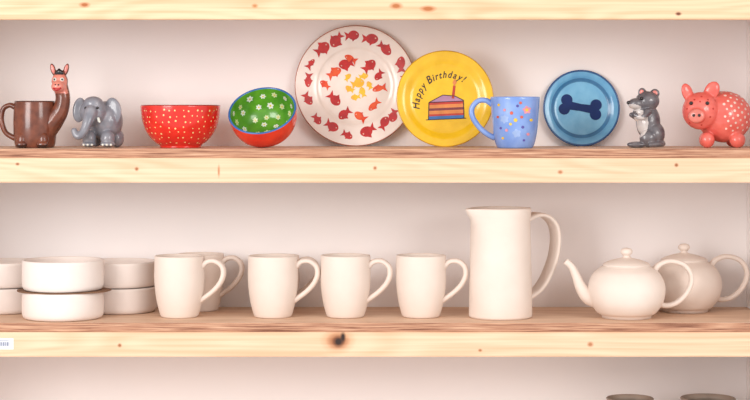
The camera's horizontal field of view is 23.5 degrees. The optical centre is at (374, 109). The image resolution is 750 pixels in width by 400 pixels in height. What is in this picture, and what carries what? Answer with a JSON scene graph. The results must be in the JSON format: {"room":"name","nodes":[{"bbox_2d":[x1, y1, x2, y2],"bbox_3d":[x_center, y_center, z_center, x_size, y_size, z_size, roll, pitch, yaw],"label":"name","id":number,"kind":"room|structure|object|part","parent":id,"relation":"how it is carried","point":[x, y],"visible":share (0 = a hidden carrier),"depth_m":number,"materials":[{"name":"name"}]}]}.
{"room":"store","nodes":[
{"label":"store","id":0,"kind":"room"},
{"bbox_2d":[0,20,745,399],"bbox_3d":[-0.057,0.300,3.295,1.654,2.400,0.100,0,0,0],"label":"wall","id":1,"kind":"structure","parent":0,"point":[135,63],"depth_m":3.25,"materials":[{"name":"white paint"}]},
{"bbox_2d":[0,307,749,356],"bbox_3d":[-0.057,0.383,3.120,1.454,0.056,0.250,0,0,0],"label":"wooden shelf","id":2,"kind":"object","parent":1,"relation":"attached to","point":[225,331],"visible":0.96,"depth_m":3.00,"materials":[{"name":"brown wood"}]},
{"bbox_2d":[0,288,21,314],"bbox_3d":[-0.655,0.333,3.176,0.130,0.044,0.130,0,0,0],"label":"dish","id":3,"kind":"object","parent":2,"relation":"on","point":[10,299],"visible":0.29,"depth_m":3.12,"materials":[{"name":"white ceramic"}]},
{"bbox_2d":[0,258,27,288],"bbox_3d":[-0.655,0.288,3.176,0.130,0.044,0.130,0,0,0],"label":"dish","id":4,"kind":"object","parent":3,"relation":"on","point":[10,268],"visible":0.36,"depth_m":3.12,"materials":[{"name":"white ceramic"}]},
{"bbox_2d":[22,292,103,321],"bbox_3d":[-0.533,0.332,3.076,0.139,0.046,0.139,0,0,0],"label":"dish","id":5,"kind":"object","parent":2,"relation":"on","point":[35,307],"visible":0.9,"depth_m":3.02,"materials":[{"name":"white ceramic"}]},
{"bbox_2d":[17,287,110,294],"bbox_3d":[-0.531,0.308,3.074,0.160,0.002,0.127,0,0,0],"label":"cardboard sheet","id":6,"kind":"object","parent":5,"relation":"on","point":[103,289],"visible":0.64,"depth_m":3.03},
{"bbox_2d":[22,256,103,292],"bbox_3d":[-0.533,0.281,3.076,0.139,0.051,0.139,0,0,0],"label":"dish","id":7,"kind":"object","parent":6,"relation":"on","point":[56,274],"visible":1,"depth_m":3.02,"materials":[{"name":"white ceramic"}]},
{"bbox_2d":[103,285,156,314],"bbox_3d":[-0.450,0.333,3.176,0.130,0.044,0.130,0,0,0],"label":"dish","id":8,"kind":"object","parent":2,"relation":"on","point":[135,300],"visible":0.58,"depth_m":3.12,"materials":[{"name":"white ceramic"}]},
{"bbox_2d":[103,258,154,288],"bbox_3d":[-0.450,0.288,3.176,0.130,0.044,0.130,0,0,0],"label":"dish","id":9,"kind":"object","parent":8,"relation":"on","point":[119,273],"visible":0.61,"depth_m":3.12,"materials":[{"name":"white ceramic"}]},
{"bbox_2d":[154,254,225,318],"bbox_3d":[-0.317,0.302,3.089,0.125,0.105,0.086,0,0,8],"label":"mug","id":10,"kind":"object","parent":2,"relation":"on","point":[179,279],"visible":1,"depth_m":3.06,"materials":[{"name":"white ceramic"}]},
{"bbox_3d":[-0.280,0.293,3.084,0.050,0.079,0.019,0,0,8],"label":"mug handle","id":11,"kind":"part","parent":10,"relation":"part of","materials":[{"name":"ceramic"}]},
{"bbox_2d":[178,252,244,311],"bbox_3d":[-0.291,0.305,3.188,0.121,0.100,0.084,0,0,8],"label":"mug","id":12,"kind":"object","parent":2,"relation":"on","point":[212,271],"visible":0.45,"depth_m":3.17,"materials":[{"name":"white ceramic"}]},
{"bbox_3d":[-0.255,0.295,3.183,0.049,0.076,0.019,0,0,8],"label":"mug handle","id":13,"kind":"part","parent":12,"relation":"part of","materials":[{"name":"ceramic"}]},
{"bbox_2d":[248,254,319,318],"bbox_3d":[-0.156,0.302,3.090,0.125,0.105,0.086,0,0,6],"label":"mug","id":14,"kind":"object","parent":2,"relation":"on","point":[272,278],"visible":1,"depth_m":3.06,"materials":[{"name":"white ceramic"}]},
{"bbox_3d":[-0.119,0.293,3.086,0.050,0.079,0.019,0,0,6],"label":"mug handle","id":15,"kind":"part","parent":14,"relation":"part of","materials":[{"name":"ceramic"}]},
{"bbox_2d":[272,253,318,294],"bbox_3d":[-0.157,0.306,3.195,0.118,0.097,0.081,0,0,4],"label":"mug","id":16,"kind":"object","parent":2,"relation":"on","point":[311,280],"visible":0.1,"depth_m":3.19,"materials":[{"name":"white ceramic"}]},
{"bbox_3d":[-0.122,0.297,3.192,0.047,0.074,0.018,0,0,4],"label":"mug handle","id":17,"kind":"part","parent":16,"relation":"part of","materials":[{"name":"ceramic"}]},
{"bbox_2d":[320,253,392,318],"bbox_3d":[-0.032,0.302,3.089,0.125,0.106,0.086,0,0,8],"label":"mug","id":18,"kind":"object","parent":2,"relation":"on","point":[345,278],"visible":1,"depth_m":3.06,"materials":[{"name":"white ceramic"}]},
{"bbox_3d":[0.005,0.293,3.084,0.050,0.079,0.019,0,0,8],"label":"mug handle","id":19,"kind":"part","parent":18,"relation":"part of","materials":[{"name":"ceramic"}]},
{"bbox_2d":[396,253,467,318],"bbox_3d":[0.098,0.302,3.089,0.125,0.106,0.086,0,0,8],"label":"mug","id":20,"kind":"object","parent":2,"relation":"on","point":[420,277],"visible":1,"depth_m":3.06,"materials":[{"name":"white ceramic"}]},
{"bbox_3d":[0.135,0.293,3.084,0.050,0.079,0.019,0,0,8],"label":"mug handle","id":21,"kind":"part","parent":20,"relation":"part of","materials":[{"name":"ceramic"}]},
{"bbox_2d":[465,206,560,320],"bbox_3d":[0.235,0.261,3.094,0.179,0.187,0.108,0,0,-24],"label":"jug","id":22,"kind":"object","parent":2,"relation":"on","point":[500,277],"visible":1,"depth_m":3.04,"materials":[{"name":"white ceramic"}]},
{"bbox_3d":[0.287,0.253,3.117,0.066,0.152,0.034,0,0,-24],"label":"jug handle","id":23,"kind":"part","parent":22,"relation":"part of","materials":[{"name":"ceramic"}]},
{"bbox_2d":[563,248,693,319],"bbox_3d":[0.433,0.295,3.076,0.194,0.119,0.132,0,0,31],"label":"teapot","id":24,"kind":"object","parent":2,"relation":"on","point":[626,287],"visible":1,"depth_m":3.04,"materials":[{"name":"white ceramic"}]},
{"bbox_3d":[0.353,0.296,3.078,0.062,0.084,0.027,0,0,0],"label":"spout","id":25,"kind":"part","parent":24,"relation":"part of","materials":[{"name":"ceramic"}]},
{"bbox_3d":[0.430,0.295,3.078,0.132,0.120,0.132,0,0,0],"label":"lid","id":26,"kind":"part","parent":24,"relation":"part of","materials":[{"name":"ceramic"}]},
{"bbox_3d":[0.509,0.296,3.078,0.074,0.085,0.017,0,0,0],"label":"handle","id":27,"kind":"part","parent":24,"relation":"part of","materials":[{"name":"ceramic"}]},
{"bbox_2d":[658,243,749,313],"bbox_3d":[0.548,0.295,3.174,0.194,0.119,0.132,0,0,31],"label":"teapot","id":28,"kind":"object","parent":2,"relation":"on","point":[706,290],"visible":0.8,"depth_m":3.13,"materials":[{"name":"white ceramic"}]},
{"bbox_3d":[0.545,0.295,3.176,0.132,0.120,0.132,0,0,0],"label":"lid","id":29,"kind":"part","parent":28,"relation":"part of","materials":[{"name":"ceramic"}]},
{"bbox_3d":[0.624,0.296,3.176,0.074,0.085,0.017,0,0,0],"label":"handle","id":30,"kind":"part","parent":28,"relation":"part of","materials":[{"name":"ceramic"}]},
{"bbox_2d":[0,146,749,182],"bbox_3d":[-0.057,0.093,3.120,1.454,0.056,0.249,0,0,0],"label":"wooden shelf","id":31,"kind":"object","parent":1,"relation":"attached to","point":[57,164],"visible":1,"depth_m":3.00,"materials":[{"name":"brown wood"}]},
{"bbox_2d":[0,64,69,147],"bbox_3d":[-0.585,-0.007,3.099,0.124,0.144,0.076,0,0,0],"label":"mug","id":32,"kind":"object","parent":31,"relation":"on","point":[36,124],"visible":1,"depth_m":3.07,"materials":[{"name":"brown ceramic"}]},
{"bbox_3d":[-0.632,0.021,3.100,0.032,0.067,0.015,0,0,0],"label":"tail handle","id":33,"kind":"part","parent":32,"relation":"part of","materials":[{"name":"brown ceramic"}]},
{"bbox_2d":[71,96,123,146],"bbox_3d":[-0.478,0.021,3.102,0.085,0.088,0.090,0,0,0],"label":"elephant figurine","id":34,"kind":"object","parent":31,"relation":"on","point":[102,123],"visible":1,"depth_m":3.09,"materials":[{"name":"grey ceramic"}]},
{"bbox_2d":[140,105,219,147],"bbox_3d":[-0.335,0.028,3.100,0.137,0.074,0.137,0,0,0],"label":"bowl","id":35,"kind":"object","parent":31,"relation":"on","point":[168,126],"visible":1,"depth_m":3.05,"materials":[{"name":"red ceramic"}]},
{"bbox_2d":[228,87,296,147],"bbox_3d":[-0.192,0.013,3.096,0.118,0.104,0.108,0,0,6],"label":"flower bowl","id":36,"kind":"object","parent":31,"relation":"on","point":[264,117],"visible":1,"depth_m":3.13,"materials":[{"name":"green ceramic"}]},
{"bbox_2d":[295,25,411,145],"bbox_3d":[-0.035,-0.044,3.230,0.218,0.217,0.029,0,0,0],"label":"fish plate","id":37,"kind":"object","parent":31,"relation":"on","point":[347,80],"visible":0.91,"depth_m":3.23,"materials":[{"name":"white ceramic"}]},
{"bbox_2d":[396,50,493,146],"bbox_3d":[0.123,-0.020,3.165,0.171,0.170,0.026,0,0,0],"label":"plate","id":38,"kind":"object","parent":31,"relation":"on","point":[436,92],"visible":0.93,"depth_m":3.17,"materials":[{"name":"yellow ceramic"}]},
{"bbox_2d":[469,97,539,147],"bbox_3d":[0.221,0.021,3.078,0.122,0.088,0.085,0,0,8],"label":"mug","id":39,"kind":"object","parent":31,"relation":"on","point":[514,119],"visible":1,"depth_m":3.04,"materials":[{"name":"ceramic"}]},
{"bbox_2d":[543,70,619,145],"bbox_3d":[0.371,-0.004,3.234,0.138,0.137,0.021,0,0,0],"label":"plate","id":40,"kind":"object","parent":31,"relation":"on","point":[581,107],"visible":1,"depth_m":3.24,"materials":[{"name":"blue ceramic"}]},
{"bbox_2d":[627,88,665,147],"bbox_3d":[0.466,0.013,3.094,0.069,0.103,0.049,0,0,0],"label":"figurine","id":41,"kind":"object","parent":31,"relation":"on","point":[651,132],"visible":1,"depth_m":3.08,"materials":[{"name":"grey ceramic"}]},
{"bbox_2d":[681,82,749,147],"bbox_3d":[0.585,0.008,3.098,0.131,0.114,0.084,0,0,-19],"label":"piggy bank","id":42,"kind":"object","parent":31,"relation":"on","point":[722,116],"visible":1,"depth_m":3.07,"materials":[{"name":"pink ceramic"}]},
{"bbox_2d":[0,0,749,19],"bbox_3d":[-0.057,-0.179,3.120,1.454,0.056,0.249,0,0,0],"label":"wooden shelf","id":43,"kind":"object","parent":1,"relation":"attached to","point":[9,9],"visible":1,"depth_m":3.00,"materials":[{"name":"brown wood"}]},
{"bbox_3d":[-0.057,0.673,3.121,1.454,0.056,0.249,0,0,0],"label":"wooden shelf","id":44,"kind":"object","parent":1,"relation":"attached to","visible":0},
{"bbox_2d":[606,394,653,399],"bbox_3d":[0.439,0.570,3.100,0.103,0.150,0.103,0,0,0],"label":"jar","id":45,"kind":"object","parent":44,"relation":"on","point":[616,396],"visible":1,"depth_m":3.13,"materials":[{"name":"grey ceramic"}]},
{"bbox_2d":[680,393,735,399],"bbox_3d":[0.574,0.570,3.100,0.120,0.150,0.120,0,0,0],"label":"jar","id":46,"kind":"object","parent":44,"relation":"on","point":[698,396],"visible":1,"depth_m":3.14,"materials":[{"name":"grey ceramic"}]},
{"bbox_2d":[746,20,749,399],"bbox_3d":[0.720,0.300,3.092,0.100,2.400,0.305,0,0,0],"label":"wall","id":47,"kind":"structure","parent":0,"point":[747,21],"depth_m":3.23,"materials":[{"name":"white paint"}]}
]}

